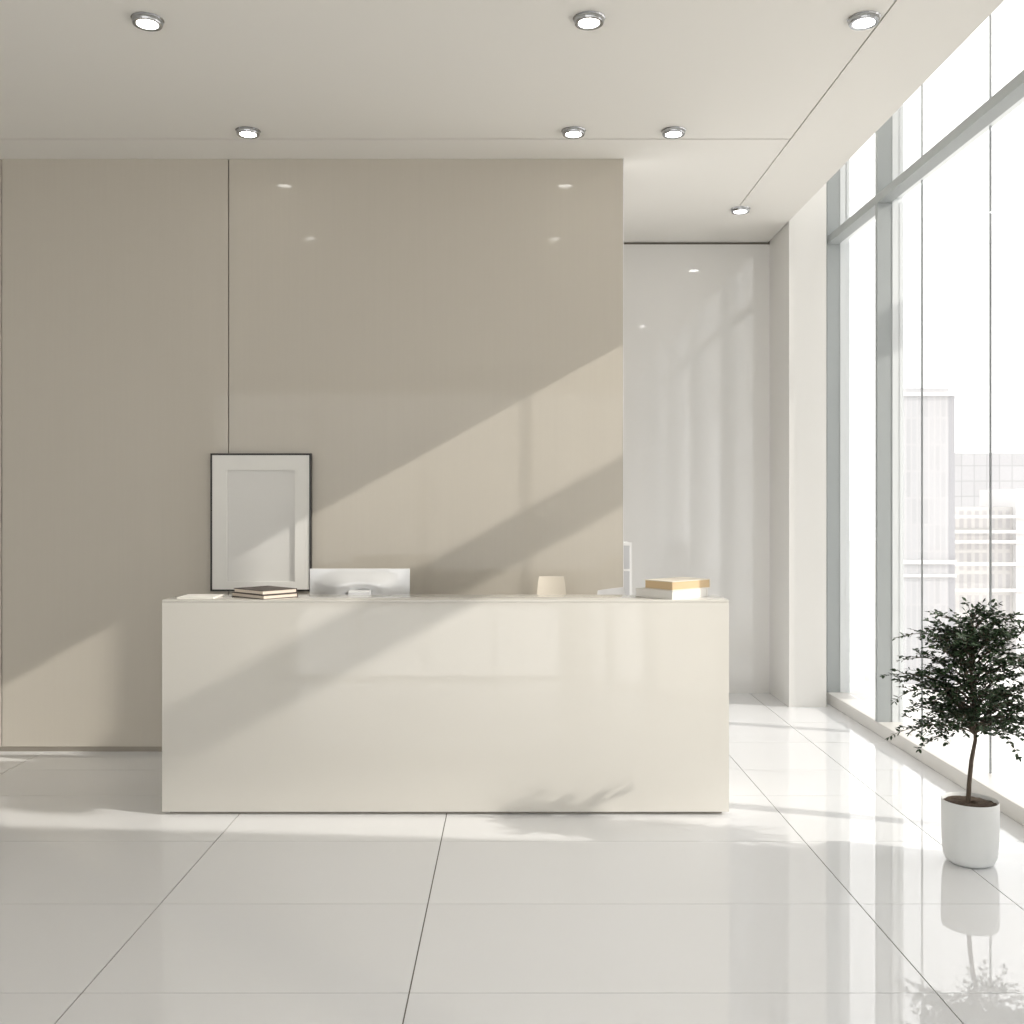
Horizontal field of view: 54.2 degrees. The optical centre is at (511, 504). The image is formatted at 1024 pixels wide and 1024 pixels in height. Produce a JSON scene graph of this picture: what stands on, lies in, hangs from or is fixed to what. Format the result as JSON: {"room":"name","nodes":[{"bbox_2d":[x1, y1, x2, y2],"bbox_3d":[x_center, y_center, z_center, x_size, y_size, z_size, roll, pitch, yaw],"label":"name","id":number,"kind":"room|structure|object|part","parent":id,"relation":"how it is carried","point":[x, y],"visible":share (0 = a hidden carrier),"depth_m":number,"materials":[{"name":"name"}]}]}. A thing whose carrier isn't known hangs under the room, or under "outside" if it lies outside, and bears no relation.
{"room":"lobby","nodes":[
{"label":"lobby","id":0,"kind":"room"},
{"bbox_2d":[0,159,622,746],"bbox_3d":[-2.400,-0.310,6.360,6.200,3.720,0.180,0,0,0],"label":"wall","id":1,"kind":"structure","parent":0,"point":[442,339],"depth_m":6.27,"materials":[{"name":"brown paint"}]},
{"bbox_2d":[0,746,161,750],"bbox_3d":[-2.408,1.532,6.295,6.185,0.035,0.010,0,0,0],"label":"baseboard","id":2,"kind":"structure","parent":1,"relation":"attached to","point":[1,747],"depth_m":6.29,"materials":[{"name":"beige metal"}]},
{"bbox_2d":[210,453,311,590],"bbox_3d":[-1.564,0.108,6.252,0.628,0.860,0.034,0,0,0],"label":"picture frame","id":3,"kind":"object","parent":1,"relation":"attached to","point":[261,503],"visible":0.86,"depth_m":6.25,"materials":[{"name":"black"}]},
{"bbox_2d":[227,470,294,580],"bbox_3d":[-1.564,0.108,6.258,0.606,0.838,0.016,0,0,0],"label":"print","id":4,"kind":"object","parent":3,"relation":"attached to","point":[260,503],"depth_m":6.25,"materials":[{"name":"white paper"}]},
{"bbox_2d":[623,159,623,586],"bbox_3d":[0.702,-0.310,6.359,0.004,3.720,0.181,0,0,0],"label":"trim","id":5,"kind":"structure","parent":1,"relation":"attached to","point":[623,159],"depth_m":6.27,"materials":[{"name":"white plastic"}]},
{"bbox_2d":[0,0,1003,242],"bbox_3d":[-1.690,-2.270,2.175,7.620,0.200,12.350,0,0,0],"label":"ceiling","id":6,"kind":"structure","parent":0,"point":[771,99],"depth_m":5.16,"materials":[{"name":"white paint"}]},
{"bbox_2d":[130,12,164,31],"bbox_3d":[-1.627,-2.158,4.470,0.144,0.024,0.144,0,0,0],"label":"recessed light","id":7,"kind":"object","parent":6,"relation":"in","point":[146,21],"visible":1,"depth_m":4.45,"materials":[{"name":"silver metal"}]},
{"bbox_2d":[137,19,157,27],"bbox_3d":[-1.627,-2.157,4.470,0.092,0.006,0.092,0,0,0],"label":"diffuser","id":8,"kind":"object","parent":7,"relation":"attached to","point":[141,23],"depth_m":4.47,"materials":[{"name":"white plastic"}]},
{"bbox_2d":[235,126,260,138],"bbox_3d":[-1.528,-2.158,5.800,0.144,0.024,0.144,0,0,0],"label":"recessed light","id":9,"kind":"object","parent":6,"relation":"in","point":[246,132],"visible":1,"depth_m":5.78,"materials":[{"name":"silver metal"}]},
{"bbox_2d":[240,132,255,135],"bbox_3d":[-1.528,-2.157,5.800,0.092,0.006,0.092,0,0,0],"label":"diffuser","id":10,"kind":"object","parent":9,"relation":"attached to","point":[241,133],"depth_m":5.81,"materials":[{"name":"white plastic"}]},
{"bbox_2d":[561,126,585,138],"bbox_3d":[0.360,-2.158,5.800,0.144,0.024,0.144,0,0,0],"label":"recessed light","id":11,"kind":"object","parent":6,"relation":"in","point":[573,132],"visible":1,"depth_m":5.78,"materials":[{"name":"silver metal"}]},
{"bbox_2d":[566,132,580,135],"bbox_3d":[0.360,-2.157,5.800,0.092,0.006,0.092,0,0,0],"label":"diffuser","id":12,"kind":"object","parent":11,"relation":"attached to","point":[567,133],"depth_m":5.81,"materials":[{"name":"white plastic"}]},
{"bbox_2d":[573,11,604,30],"bbox_3d":[0.346,-2.158,4.460,0.144,0.024,0.144,0,0,0],"label":"recessed light","id":13,"kind":"object","parent":6,"relation":"in","point":[585,20],"visible":1,"depth_m":4.44,"materials":[{"name":"silver metal"}]},
{"bbox_2d":[579,18,598,26],"bbox_3d":[0.346,-2.157,4.460,0.092,0.006,0.092,0,0,0],"label":"diffuser","id":14,"kind":"object","parent":13,"relation":"attached to","point":[583,22],"depth_m":4.46,"materials":[{"name":"white plastic"}]},
{"bbox_2d":[661,126,685,138],"bbox_3d":[0.940,-2.158,5.800,0.144,0.024,0.144,0,0,0],"label":"recessed light","id":15,"kind":"object","parent":6,"relation":"in","point":[674,132],"visible":1,"depth_m":5.78,"materials":[{"name":"silver metal"}]},
{"bbox_2d":[666,132,680,135],"bbox_3d":[0.940,-2.157,5.800,0.092,0.006,0.092,0,0,0],"label":"diffuser","id":16,"kind":"object","parent":15,"relation":"attached to","point":[667,133],"depth_m":5.81,"materials":[{"name":"white plastic"}]},
{"bbox_2d":[730,206,749,214],"bbox_3d":[1.678,-2.158,7.330,0.144,0.024,0.144,0,0,0],"label":"recessed light","id":17,"kind":"object","parent":6,"relation":"in","point":[739,210],"visible":1,"depth_m":7.31,"materials":[{"name":"silver metal"}]},
{"bbox_2d":[847,11,880,30],"bbox_3d":[1.572,-2.158,4.460,0.144,0.024,0.144,0,0,0],"label":"recessed light","id":18,"kind":"object","parent":6,"relation":"in","point":[864,20],"visible":1,"depth_m":4.44,"materials":[{"name":"silver metal"}]},
{"bbox_2d":[853,18,874,26],"bbox_3d":[1.572,-2.157,4.460,0.092,0.006,0.092,0,0,0],"label":"diffuser","id":19,"kind":"object","parent":18,"relation":"attached to","point":[857,22],"depth_m":4.46,"materials":[{"name":"white plastic"}]},
{"bbox_2d":[0,693,1023,1023],"bbox_3d":[-1.375,1.650,2.200,8.250,0.200,12.400,0,0,0],"label":"floor","id":20,"kind":"structure","parent":0,"point":[827,891],"depth_m":3.91,"materials":[{"name":"tile"}]},
{"bbox_2d":[162,595,728,812],"bbox_3d":[-0.330,1.012,5.310,2.835,1.075,0.620,0,0,0],"label":"reception desk","id":21,"kind":"object","parent":20,"relation":"on","point":[302,703],"visible":0.96,"depth_m":5.00,"materials":[{"name":"white paint"}]},
{"bbox_2d":[177,594,223,598],"bbox_3d":[-1.597,0.470,5.140,0.185,0.009,0.180,0,0,0],"label":"paper pad","id":22,"kind":"object","parent":21,"relation":"on","point":[188,596],"visible":1,"depth_m":5.09,"materials":[{"name":"white paper"}]},
{"bbox_2d":[231,592,297,599],"bbox_3d":[-1.280,0.464,5.187,0.290,0.021,0.210,0,0,42],"label":"book","id":23,"kind":"object","parent":21,"relation":"on","point":[244,595],"visible":0.73,"depth_m":5.10,"materials":[{"name":"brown paper"}]},
{"bbox_2d":[234,586,296,594],"bbox_3d":[-1.277,0.442,5.188,0.262,0.022,0.210,0,0,42],"label":"book","id":24,"kind":"object","parent":23,"relation":"on","point":[257,590],"visible":1,"depth_m":5.13,"materials":[{"name":"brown paper"}]},
{"bbox_2d":[310,569,409,594],"bbox_3d":[-0.834,0.580,5.486,0.548,0.460,0.208,0,0,0],"label":"desktop monitor","id":25,"kind":"object","parent":21,"relation":"on","point":[322,581],"visible":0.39,"depth_m":5.48,"materials":[{"name":"white plastic"}]},
{"bbox_2d":[162,595,728,601],"bbox_3d":[-0.330,0.481,5.150,2.835,0.012,0.300,0,0,0],"label":"countertop","id":26,"kind":"structure","parent":21,"relation":"on","point":[226,598],"depth_m":5.03,"materials":[{"name":"white paint"}]},
{"bbox_2d":[635,587,707,599],"bbox_3d":[0.830,0.453,5.195,0.282,0.044,0.250,0,0,-41],"label":"book","id":27,"kind":"object","parent":21,"relation":"on","point":[640,592],"visible":0.85,"depth_m":5.10,"materials":[{"name":"white paper"}]},
{"bbox_2d":[645,577,709,590],"bbox_3d":[0.861,0.408,5.189,0.298,0.046,0.190,0,0,-40],"label":"book","id":28,"kind":"object","parent":27,"relation":"on","point":[675,583],"visible":1,"depth_m":5.12,"materials":[{"name":"beige paper"}]},
{"bbox_2d":[537,576,565,594],"bbox_3d":[0.244,0.994,5.899,0.345,1.112,0.477,0,0,0],"label":"office chair","id":29,"kind":"object","parent":20,"relation":"on","point":[547,585],"visible":0.16,"depth_m":6.11,"materials":[{"name":"beige plastic"}]},
{"bbox_2d":[597,587,624,594],"bbox_3d":[0.608,1.026,5.899,0.345,1.047,0.477,0,0,0],"label":"office chair","id":30,"kind":"object","parent":20,"relation":"on","point":[613,591],"visible":0.07,"depth_m":6.12,"materials":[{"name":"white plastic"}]},
{"bbox_2d":[624,541,631,594],"bbox_3d":[0.602,0.908,7.148,0.483,1.284,0.304,0,0,0],"label":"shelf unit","id":31,"kind":"object","parent":20,"relation":"on","point":[627,545],"visible":0.17,"depth_m":7.00,"materials":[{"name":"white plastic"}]},
{"bbox_3d":[0.602,0.997,6.999,0.450,1.066,0.006,0,0,0],"label":"door","id":32,"kind":"part","parent":31,"relation":"part of","materials":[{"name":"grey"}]},
{"bbox_3d":[0.602,0.366,6.999,0.450,0.162,0.006,0,0,0],"label":"door","id":33,"kind":"part","parent":31,"relation":"part of","materials":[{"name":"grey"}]},
{"bbox_2d":[826,691,1023,825],"bbox_3d":[2.612,1.508,1.950,0.285,0.085,11.900,0,0,0],"label":"window sill","id":34,"kind":"structure","parent":20,"relation":"on","point":[951,760],"depth_m":5.89,"materials":[{"name":"white stone"}]},
{"bbox_2d":[826,159,874,691],"bbox_3d":[2.558,-1.143,7.355,0.175,5.215,1.130,0,0,0],"label":"window","id":35,"kind":"structure","parent":34,"relation":"on","point":[840,227],"depth_m":7.82,"materials":[{"name":"grey metal"}]},
{"bbox_2d":[875,14,1023,773],"bbox_3d":[2.558,-1.143,5.757,0.175,5.215,2.074,0,0,0],"label":"window","id":36,"kind":"structure","parent":34,"relation":"on","point":[892,183],"depth_m":6.75,"materials":[{"name":"grey metal"}]},
{"bbox_2d":[880,597,1023,868],"bbox_3d":[1.996,0.976,4.299,0.672,1.147,0.611,0,0,38],"label":"potted tree","id":37,"kind":"object","parent":20,"relation":"on","point":[970,822],"visible":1,"depth_m":4.26,"materials":[{"name":"green plant"}]},
{"bbox_3d":[1.990,1.414,4.340,0.233,0.272,0.233,0,0,0],"label":"pot","id":38,"kind":"part","parent":37,"relation":"part of","materials":[{"name":"white ceramic"}]},
{"bbox_2d":[624,241,769,692],"bbox_3d":[-1.440,-0.360,8.325,8.120,3.820,0.150,0,0,0],"label":"wall","id":39,"kind":"structure","parent":0,"point":[697,315],"depth_m":8.25,"materials":[{"name":"white"}]},
{"bbox_2d":[770,184,825,706],"bbox_3d":[2.273,-1.100,7.960,0.286,5.300,0.580,0,0,0],"label":"wall pier","id":40,"kind":"object","parent":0,"point":[798,250],"visible":0.64,"depth_m":7.67,"materials":[{"name":"white paint"}]},
{"label":"outside","id":41,"kind":"structure","parent":0,"visible":0},
{"bbox_2d":[850,541,1023,777],"bbox_3d":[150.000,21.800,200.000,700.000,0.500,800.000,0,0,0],"label":"ground","id":42,"kind":"structure","parent":41,"point":[862,553],"depth_m":139.48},
{"bbox_2d":[904,388,956,684],"bbox_3d":[49.817,3.755,122.850,7.046,35.590,6.300,0,0,0],"label":"office tower","id":43,"kind":"structure","parent":42,"relation":"on","point":[939,561],"depth_m":120.01,"materials":[{"name":"grey"}]},
{"bbox_2d":[955,489,1023,656],"bbox_3d":[71.923,9.639,146.250,20.590,23.822,11.500,0,0,0],"label":"building","id":44,"kind":"structure","parent":42,"relation":"on","point":[971,523],"depth_m":141.99,"materials":[{"name":"white"}]},
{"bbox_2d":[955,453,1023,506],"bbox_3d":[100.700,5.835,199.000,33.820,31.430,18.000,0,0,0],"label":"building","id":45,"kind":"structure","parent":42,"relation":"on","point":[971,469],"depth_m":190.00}
]}

